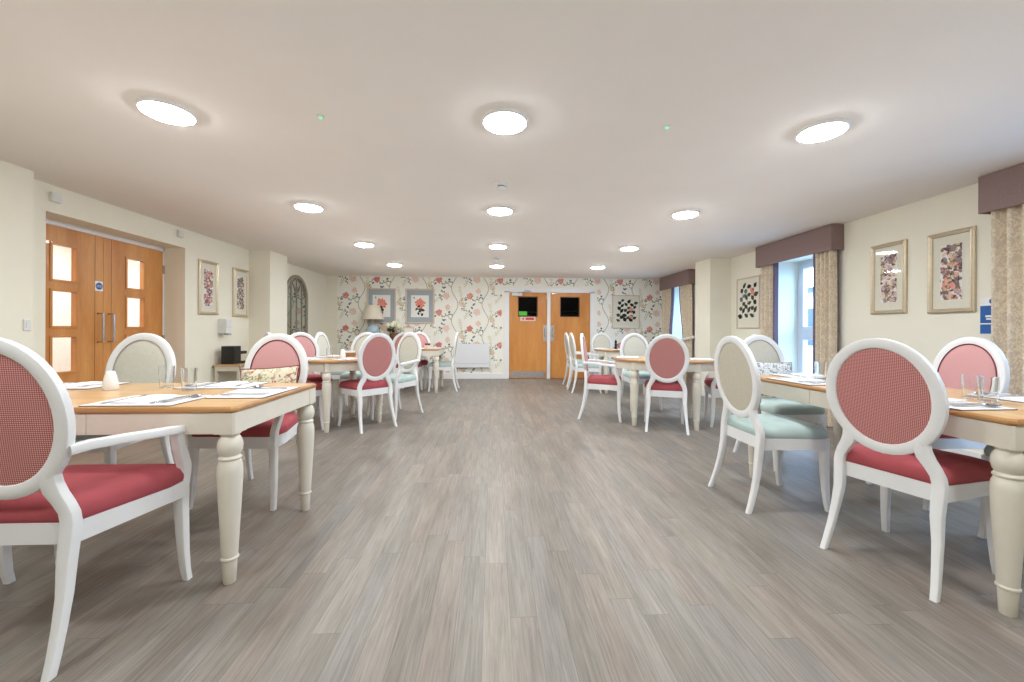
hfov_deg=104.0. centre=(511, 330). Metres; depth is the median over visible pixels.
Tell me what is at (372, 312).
table lamp
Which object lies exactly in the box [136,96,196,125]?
recessed light
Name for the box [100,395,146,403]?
fork
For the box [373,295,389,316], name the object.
print
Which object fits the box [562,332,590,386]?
dining chair
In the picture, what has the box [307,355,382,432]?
oval dining table
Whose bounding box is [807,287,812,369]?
neighbouring building
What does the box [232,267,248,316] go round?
framed print
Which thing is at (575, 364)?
seat cushion
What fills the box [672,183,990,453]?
wall
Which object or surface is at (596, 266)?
recessed light
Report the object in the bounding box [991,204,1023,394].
curtain
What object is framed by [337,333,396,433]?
dining chair
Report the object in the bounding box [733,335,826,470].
dining chair
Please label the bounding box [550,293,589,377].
door
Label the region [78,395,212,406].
placemat
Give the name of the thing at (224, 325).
dispenser
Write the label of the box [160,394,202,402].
spoon
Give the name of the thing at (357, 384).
seat cushion
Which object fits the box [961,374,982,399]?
tumbler
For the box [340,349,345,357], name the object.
bud vase
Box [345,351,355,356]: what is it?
box
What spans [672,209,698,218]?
recessed light
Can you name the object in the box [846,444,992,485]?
seat cushion
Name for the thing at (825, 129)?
recessed light
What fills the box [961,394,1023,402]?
placemat
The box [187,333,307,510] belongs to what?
armchair
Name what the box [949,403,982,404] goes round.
knife
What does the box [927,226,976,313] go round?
framed print
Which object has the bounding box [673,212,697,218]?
diffuser
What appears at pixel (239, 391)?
napkin
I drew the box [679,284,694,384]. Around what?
curtain
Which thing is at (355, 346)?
dining chair
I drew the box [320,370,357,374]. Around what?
seat cushion
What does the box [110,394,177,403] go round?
napkin
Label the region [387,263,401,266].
recessed light
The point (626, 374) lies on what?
seat cushion
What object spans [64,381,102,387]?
napkin
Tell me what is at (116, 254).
door
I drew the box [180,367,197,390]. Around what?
tumbler
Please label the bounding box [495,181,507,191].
smoke detector
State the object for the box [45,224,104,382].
door
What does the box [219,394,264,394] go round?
fork
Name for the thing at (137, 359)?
dining chair
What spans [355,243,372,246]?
diffuser
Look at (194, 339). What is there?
wall
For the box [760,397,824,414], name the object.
seat cushion
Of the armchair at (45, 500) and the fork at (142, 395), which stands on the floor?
the armchair at (45, 500)
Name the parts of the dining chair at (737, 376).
leg, frame, leg, seat rail, leg, leg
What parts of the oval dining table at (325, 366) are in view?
leg, leg, leg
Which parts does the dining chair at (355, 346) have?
frame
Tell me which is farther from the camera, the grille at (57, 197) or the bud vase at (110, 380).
the grille at (57, 197)
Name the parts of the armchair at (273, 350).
leg, seat rail, leg, leg, frame, arm post, leg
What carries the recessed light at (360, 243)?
in the ceiling
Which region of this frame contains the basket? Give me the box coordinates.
[424,343,430,347]
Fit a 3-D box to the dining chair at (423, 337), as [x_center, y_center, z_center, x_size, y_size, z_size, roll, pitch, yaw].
[-1.855,0.554,7.798,0.458,1.075,0.538,0,0,-3]
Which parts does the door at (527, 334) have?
kick plate, push plate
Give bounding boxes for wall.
[0,160,325,382]
[325,275,661,378]
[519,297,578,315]
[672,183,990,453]
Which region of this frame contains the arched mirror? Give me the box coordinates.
[287,275,307,334]
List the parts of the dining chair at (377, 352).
leg, leg, seat rail, leg, frame, leg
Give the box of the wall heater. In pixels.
[456,344,489,367]
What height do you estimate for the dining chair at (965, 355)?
1.075 m
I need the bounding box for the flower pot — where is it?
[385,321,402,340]
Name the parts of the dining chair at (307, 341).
frame, leg, leg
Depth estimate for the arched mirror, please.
7.68 m
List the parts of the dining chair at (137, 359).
seat rail, leg, frame, leg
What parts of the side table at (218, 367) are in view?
leg, leg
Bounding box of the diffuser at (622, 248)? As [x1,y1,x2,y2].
[621,247,637,250]
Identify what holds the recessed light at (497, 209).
in the ceiling
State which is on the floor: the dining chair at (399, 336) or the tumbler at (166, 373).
the dining chair at (399, 336)
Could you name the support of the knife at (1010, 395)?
on the placemat at (1000, 398)
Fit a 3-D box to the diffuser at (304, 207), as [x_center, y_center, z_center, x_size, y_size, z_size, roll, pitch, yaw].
[-2.018,-1.214,3.971,0.245,0.021,0.245,0,0,-3]
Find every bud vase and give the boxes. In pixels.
[102,371,118,389]
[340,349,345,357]
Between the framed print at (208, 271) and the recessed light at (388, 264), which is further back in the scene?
the recessed light at (388, 264)
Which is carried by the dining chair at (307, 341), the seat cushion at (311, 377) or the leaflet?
the seat cushion at (311, 377)
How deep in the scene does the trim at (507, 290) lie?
9.24 m
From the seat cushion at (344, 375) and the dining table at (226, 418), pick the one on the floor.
the dining table at (226, 418)
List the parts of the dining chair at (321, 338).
frame, seat rail, leg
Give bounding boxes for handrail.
[527,311,578,312]
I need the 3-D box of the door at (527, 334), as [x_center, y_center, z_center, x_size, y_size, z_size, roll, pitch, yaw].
[0.371,0.073,9.240,0.869,2.041,0.106,0,0,-3]
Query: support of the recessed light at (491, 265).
in the ceiling
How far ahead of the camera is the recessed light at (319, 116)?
2.30 m
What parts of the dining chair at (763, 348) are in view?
leg, frame, seat rail, leg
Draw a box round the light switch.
[23,319,30,330]
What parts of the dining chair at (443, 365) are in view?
leg, leg, seat rail, leg, frame, leg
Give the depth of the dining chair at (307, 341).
5.26 m
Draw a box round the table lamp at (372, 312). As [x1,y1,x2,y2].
[361,304,383,333]
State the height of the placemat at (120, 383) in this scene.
0.004 m
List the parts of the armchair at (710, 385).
leg, arm post, seat rail, leg, arm post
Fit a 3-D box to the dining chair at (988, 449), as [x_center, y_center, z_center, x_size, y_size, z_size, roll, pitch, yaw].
[2.795,0.574,1.955,0.538,1.075,0.458,0,0,-3]
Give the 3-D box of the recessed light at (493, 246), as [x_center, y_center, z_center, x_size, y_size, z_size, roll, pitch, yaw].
[-0.205,-1.216,5.779,0.260,0.040,0.260,0,0,-3]
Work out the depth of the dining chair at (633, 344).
5.99 m
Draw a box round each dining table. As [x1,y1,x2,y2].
[67,383,316,584]
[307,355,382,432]
[394,347,443,392]
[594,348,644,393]
[613,356,714,430]
[748,375,1023,617]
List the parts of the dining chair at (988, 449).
leg, seat rail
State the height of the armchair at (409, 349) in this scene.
1.075 m
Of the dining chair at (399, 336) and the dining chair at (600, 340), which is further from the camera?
the dining chair at (600, 340)
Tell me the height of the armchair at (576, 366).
1.075 m
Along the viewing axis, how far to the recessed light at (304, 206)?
3.91 m
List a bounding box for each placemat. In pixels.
[66,382,130,388]
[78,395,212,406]
[172,382,268,388]
[205,387,299,398]
[616,356,638,358]
[767,378,825,385]
[769,374,814,377]
[949,401,1017,410]
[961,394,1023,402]
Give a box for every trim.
[46,218,163,334]
[504,287,594,378]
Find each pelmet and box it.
[660,269,694,290]
[755,224,843,267]
[978,163,1023,213]
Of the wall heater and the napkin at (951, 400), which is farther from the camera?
the wall heater
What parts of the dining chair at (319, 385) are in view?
seat rail, leg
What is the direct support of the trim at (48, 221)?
attached to the wall at (194, 339)
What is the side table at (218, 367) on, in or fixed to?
on the floor
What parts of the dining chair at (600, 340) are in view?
frame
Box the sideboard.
[350,341,422,380]
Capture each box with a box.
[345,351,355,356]
[403,327,413,332]
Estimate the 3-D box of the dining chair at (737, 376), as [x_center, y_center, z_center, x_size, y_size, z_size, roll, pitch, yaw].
[1.681,0.570,2.653,0.538,1.075,0.458,0,0,-3]
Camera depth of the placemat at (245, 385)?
2.27 m
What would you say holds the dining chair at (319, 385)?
on the floor
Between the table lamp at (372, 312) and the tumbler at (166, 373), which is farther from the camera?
the table lamp at (372, 312)
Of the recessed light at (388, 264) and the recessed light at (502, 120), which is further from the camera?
the recessed light at (388, 264)
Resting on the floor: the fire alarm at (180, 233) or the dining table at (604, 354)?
the dining table at (604, 354)
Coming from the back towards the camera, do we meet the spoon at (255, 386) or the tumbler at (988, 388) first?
the spoon at (255, 386)
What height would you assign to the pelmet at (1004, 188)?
0.291 m
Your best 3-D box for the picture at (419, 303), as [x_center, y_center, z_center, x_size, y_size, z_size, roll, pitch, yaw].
[-2.100,-0.564,9.113,0.658,0.800,0.028,0,0,-3]
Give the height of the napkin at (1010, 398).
0.009 m
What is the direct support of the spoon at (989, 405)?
on the placemat at (975, 408)
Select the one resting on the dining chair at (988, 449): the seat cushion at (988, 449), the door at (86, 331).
the seat cushion at (988, 449)
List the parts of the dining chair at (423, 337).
frame, leg, leg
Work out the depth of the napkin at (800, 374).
2.97 m
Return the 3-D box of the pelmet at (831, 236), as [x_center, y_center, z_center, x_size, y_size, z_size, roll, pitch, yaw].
[3.665,-1.069,5.193,0.153,0.291,1.313,0,0,-3]
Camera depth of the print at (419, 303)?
9.12 m
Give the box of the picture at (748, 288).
[736,275,759,328]
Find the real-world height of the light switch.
0.090 m
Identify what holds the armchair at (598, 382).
on the floor
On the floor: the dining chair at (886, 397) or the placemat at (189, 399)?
the dining chair at (886, 397)
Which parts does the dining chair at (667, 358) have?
leg, leg, seat rail, frame, leg, leg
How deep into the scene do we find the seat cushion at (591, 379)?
4.95 m
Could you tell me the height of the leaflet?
0.300 m
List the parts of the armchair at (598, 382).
leg, frame, leg, armrest, armrest, seat rail, arm post, leg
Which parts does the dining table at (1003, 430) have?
leg, leg, leg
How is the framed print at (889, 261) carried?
attached to the wall at (715, 286)
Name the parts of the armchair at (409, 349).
leg, leg, arm post, leg, seat rail, frame, armrest, leg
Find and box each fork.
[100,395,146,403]
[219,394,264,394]
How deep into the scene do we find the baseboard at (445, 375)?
9.17 m
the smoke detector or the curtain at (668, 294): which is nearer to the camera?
the smoke detector
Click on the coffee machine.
(229, 354)
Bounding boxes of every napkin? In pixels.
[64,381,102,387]
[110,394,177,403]
[204,381,248,386]
[226,389,280,393]
[781,378,824,381]
[791,373,814,376]
[948,398,965,402]
[1002,397,1023,400]
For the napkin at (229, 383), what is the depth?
2.33 m
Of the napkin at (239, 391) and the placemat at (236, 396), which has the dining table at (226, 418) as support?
the placemat at (236, 396)
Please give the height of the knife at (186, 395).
0.006 m
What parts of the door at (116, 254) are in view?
pull handle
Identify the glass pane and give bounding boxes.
[52,245,139,371]
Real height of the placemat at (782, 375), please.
0.004 m
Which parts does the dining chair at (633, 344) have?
leg, frame, seat rail, leg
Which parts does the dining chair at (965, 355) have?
leg, seat rail, frame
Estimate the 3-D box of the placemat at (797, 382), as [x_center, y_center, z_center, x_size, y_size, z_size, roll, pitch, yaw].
[1.948,0.334,2.659,0.270,0.004,0.380,0,0,-5]
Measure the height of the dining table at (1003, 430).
0.772 m
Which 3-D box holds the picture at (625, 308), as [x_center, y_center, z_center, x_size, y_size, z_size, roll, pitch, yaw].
[2.664,-0.448,9.343,0.653,0.780,0.020,0,0,-3]
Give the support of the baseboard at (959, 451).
attached to the wall at (715, 286)
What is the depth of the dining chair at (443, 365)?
7.25 m
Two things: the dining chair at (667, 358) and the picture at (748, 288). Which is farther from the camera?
the picture at (748, 288)
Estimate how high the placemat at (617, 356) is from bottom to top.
0.004 m
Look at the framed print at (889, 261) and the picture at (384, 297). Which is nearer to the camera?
the framed print at (889, 261)
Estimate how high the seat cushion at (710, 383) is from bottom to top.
0.090 m
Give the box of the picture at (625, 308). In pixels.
[612,295,639,328]
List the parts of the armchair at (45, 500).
frame, leg, leg, seat rail, armrest, arm post, leg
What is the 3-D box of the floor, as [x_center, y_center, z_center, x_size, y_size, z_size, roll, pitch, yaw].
[-0.939,1.146,4.911,10.600,0.100,13.300,0,0,-3]
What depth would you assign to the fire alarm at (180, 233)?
4.79 m
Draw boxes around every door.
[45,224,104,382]
[103,237,164,377]
[509,290,546,377]
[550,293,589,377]
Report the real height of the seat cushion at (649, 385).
0.090 m
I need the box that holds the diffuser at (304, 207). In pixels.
[295,204,321,211]
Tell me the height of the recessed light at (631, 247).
0.040 m
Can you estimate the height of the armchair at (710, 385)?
1.075 m
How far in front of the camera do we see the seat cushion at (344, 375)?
5.36 m
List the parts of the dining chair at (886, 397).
leg, leg, frame, seat rail, leg, leg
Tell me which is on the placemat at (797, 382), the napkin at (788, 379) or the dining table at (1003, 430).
the napkin at (788, 379)
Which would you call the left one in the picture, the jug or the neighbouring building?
the jug
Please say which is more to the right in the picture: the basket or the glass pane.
the basket
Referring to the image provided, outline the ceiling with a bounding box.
[0,0,1023,278]
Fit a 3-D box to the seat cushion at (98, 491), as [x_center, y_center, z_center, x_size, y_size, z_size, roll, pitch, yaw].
[-1.680,0.607,1.552,0.552,0.090,0.429,0,0,-3]
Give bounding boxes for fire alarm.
[49,192,61,203]
[177,230,183,237]
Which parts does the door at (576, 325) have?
push plate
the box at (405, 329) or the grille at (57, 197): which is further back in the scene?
the box at (405, 329)
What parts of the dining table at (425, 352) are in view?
leg, leg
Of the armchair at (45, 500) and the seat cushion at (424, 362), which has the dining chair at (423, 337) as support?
the seat cushion at (424, 362)
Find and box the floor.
[0,378,1023,681]
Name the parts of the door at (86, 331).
pull handle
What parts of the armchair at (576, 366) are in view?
leg, frame, leg, seat rail, armrest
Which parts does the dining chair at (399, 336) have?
leg, frame, leg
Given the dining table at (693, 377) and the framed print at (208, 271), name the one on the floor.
the dining table at (693, 377)
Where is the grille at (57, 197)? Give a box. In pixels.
[54,193,61,201]
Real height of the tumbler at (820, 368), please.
0.120 m
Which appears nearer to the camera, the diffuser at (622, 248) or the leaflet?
the leaflet
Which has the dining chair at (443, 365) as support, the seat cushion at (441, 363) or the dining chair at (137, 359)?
the seat cushion at (441, 363)
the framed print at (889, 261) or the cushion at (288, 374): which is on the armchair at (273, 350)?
the cushion at (288, 374)
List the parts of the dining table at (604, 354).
leg, leg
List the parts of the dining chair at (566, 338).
leg, frame, leg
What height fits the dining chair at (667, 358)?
1.075 m
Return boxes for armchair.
[0,338,191,681]
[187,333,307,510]
[366,332,423,418]
[567,333,601,392]
[577,333,621,422]
[703,334,755,426]
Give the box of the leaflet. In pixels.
[980,297,990,334]
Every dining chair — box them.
[0,545,15,583]
[75,333,175,463]
[263,332,323,429]
[290,332,333,416]
[312,332,357,405]
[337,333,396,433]
[339,332,382,404]
[392,332,422,394]
[402,332,429,388]
[428,332,459,391]
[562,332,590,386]
[591,333,617,374]
[620,333,661,410]
[644,334,689,434]
[708,336,830,513]
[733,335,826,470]
[820,338,994,602]
[866,337,1009,510]
[977,445,1023,538]
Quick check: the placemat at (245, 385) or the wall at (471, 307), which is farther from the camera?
the wall at (471, 307)
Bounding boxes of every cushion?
[0,464,183,523]
[75,435,110,439]
[191,412,298,436]
[240,365,298,409]
[306,380,321,389]
[307,374,331,382]
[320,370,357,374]
[339,379,387,389]
[340,371,361,378]
[383,373,415,382]
[420,360,427,364]
[429,361,453,366]
[573,362,598,367]
[587,375,621,384]
[623,371,650,378]
[644,380,682,390]
[704,378,717,388]
[727,414,827,438]
[756,361,791,395]
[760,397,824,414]
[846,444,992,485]
[939,434,956,438]
[984,445,1023,456]
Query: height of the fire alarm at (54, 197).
0.080 m
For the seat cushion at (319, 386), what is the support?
on the dining chair at (319, 385)
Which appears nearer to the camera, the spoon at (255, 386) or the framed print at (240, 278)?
the spoon at (255, 386)
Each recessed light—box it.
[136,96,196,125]
[294,201,322,211]
[316,114,324,118]
[355,241,373,246]
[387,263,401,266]
[483,107,526,133]
[487,205,512,214]
[489,243,506,248]
[490,264,503,267]
[591,265,604,268]
[620,245,637,250]
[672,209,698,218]
[796,118,849,142]
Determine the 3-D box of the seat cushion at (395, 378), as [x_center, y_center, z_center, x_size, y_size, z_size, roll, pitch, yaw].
[-1.544,0.608,5.223,0.552,0.090,0.429,0,0,33]
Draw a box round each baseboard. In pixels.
[422,373,621,378]
[677,380,981,458]
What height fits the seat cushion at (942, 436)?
0.090 m
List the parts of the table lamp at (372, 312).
lamp shade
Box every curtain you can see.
[662,288,673,334]
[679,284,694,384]
[761,262,778,396]
[813,250,838,426]
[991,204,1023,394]
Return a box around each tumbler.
[158,366,174,387]
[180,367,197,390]
[814,362,826,379]
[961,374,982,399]
[976,376,999,403]
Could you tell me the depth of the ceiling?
2.33 m
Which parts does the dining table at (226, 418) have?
leg, leg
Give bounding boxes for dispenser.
[218,319,231,334]
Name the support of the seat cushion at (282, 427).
on the armchair at (273, 350)
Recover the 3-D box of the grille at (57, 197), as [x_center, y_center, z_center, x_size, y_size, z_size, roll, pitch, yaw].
[-3.910,-1.147,3.443,0.004,0.056,0.056,0,0,-3]
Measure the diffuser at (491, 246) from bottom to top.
0.021 m
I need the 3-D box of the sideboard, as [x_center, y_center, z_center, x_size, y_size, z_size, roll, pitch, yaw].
[-2.740,0.658,8.832,1.522,0.860,0.456,0,0,-3]
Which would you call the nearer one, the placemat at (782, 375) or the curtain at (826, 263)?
the placemat at (782, 375)
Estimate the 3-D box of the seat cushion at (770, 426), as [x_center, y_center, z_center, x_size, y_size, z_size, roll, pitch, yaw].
[1.734,0.622,2.655,0.430,0.090,0.453,0,0,-3]
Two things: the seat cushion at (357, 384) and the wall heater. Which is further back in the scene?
the wall heater
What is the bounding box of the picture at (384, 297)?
[367,288,395,323]
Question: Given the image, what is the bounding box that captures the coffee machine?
[221,346,246,363]
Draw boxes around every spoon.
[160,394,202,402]
[252,385,287,387]
[952,404,1001,406]
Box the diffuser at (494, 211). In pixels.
[488,208,511,214]
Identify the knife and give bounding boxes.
[149,395,188,403]
[244,388,286,388]
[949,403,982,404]
[999,395,1023,396]
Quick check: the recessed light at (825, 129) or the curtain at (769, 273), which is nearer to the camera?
the recessed light at (825, 129)
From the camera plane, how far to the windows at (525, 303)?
11.28 m
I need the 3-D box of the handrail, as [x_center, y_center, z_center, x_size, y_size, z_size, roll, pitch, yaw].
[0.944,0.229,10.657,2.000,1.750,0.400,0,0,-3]
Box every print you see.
[198,259,218,314]
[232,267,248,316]
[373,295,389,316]
[411,295,428,316]
[616,299,637,323]
[738,282,757,320]
[870,239,907,313]
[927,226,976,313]
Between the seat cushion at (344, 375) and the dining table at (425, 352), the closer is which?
the seat cushion at (344, 375)
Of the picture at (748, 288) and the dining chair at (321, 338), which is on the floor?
the dining chair at (321, 338)
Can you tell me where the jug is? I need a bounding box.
[326,347,332,357]
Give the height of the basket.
0.085 m
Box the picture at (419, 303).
[405,289,434,323]
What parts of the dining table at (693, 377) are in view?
leg, leg, leg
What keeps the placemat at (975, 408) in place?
on the dining table at (1003, 430)
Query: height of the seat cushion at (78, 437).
0.090 m
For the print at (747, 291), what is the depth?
6.24 m
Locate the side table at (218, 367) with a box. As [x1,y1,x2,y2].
[212,363,244,381]
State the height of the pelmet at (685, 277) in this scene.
0.291 m
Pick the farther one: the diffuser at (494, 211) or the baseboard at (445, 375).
the baseboard at (445, 375)
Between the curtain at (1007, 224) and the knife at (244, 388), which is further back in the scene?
the curtain at (1007, 224)
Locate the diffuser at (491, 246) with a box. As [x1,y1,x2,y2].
[490,245,505,248]
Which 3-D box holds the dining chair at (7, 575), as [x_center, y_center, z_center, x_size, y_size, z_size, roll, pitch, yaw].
[-2.375,0.552,1.472,0.458,1.075,0.538,0,0,-3]
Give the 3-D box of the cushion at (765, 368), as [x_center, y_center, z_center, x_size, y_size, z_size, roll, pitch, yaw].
[2.289,0.422,3.524,0.427,0.317,0.143,0,0,-9]

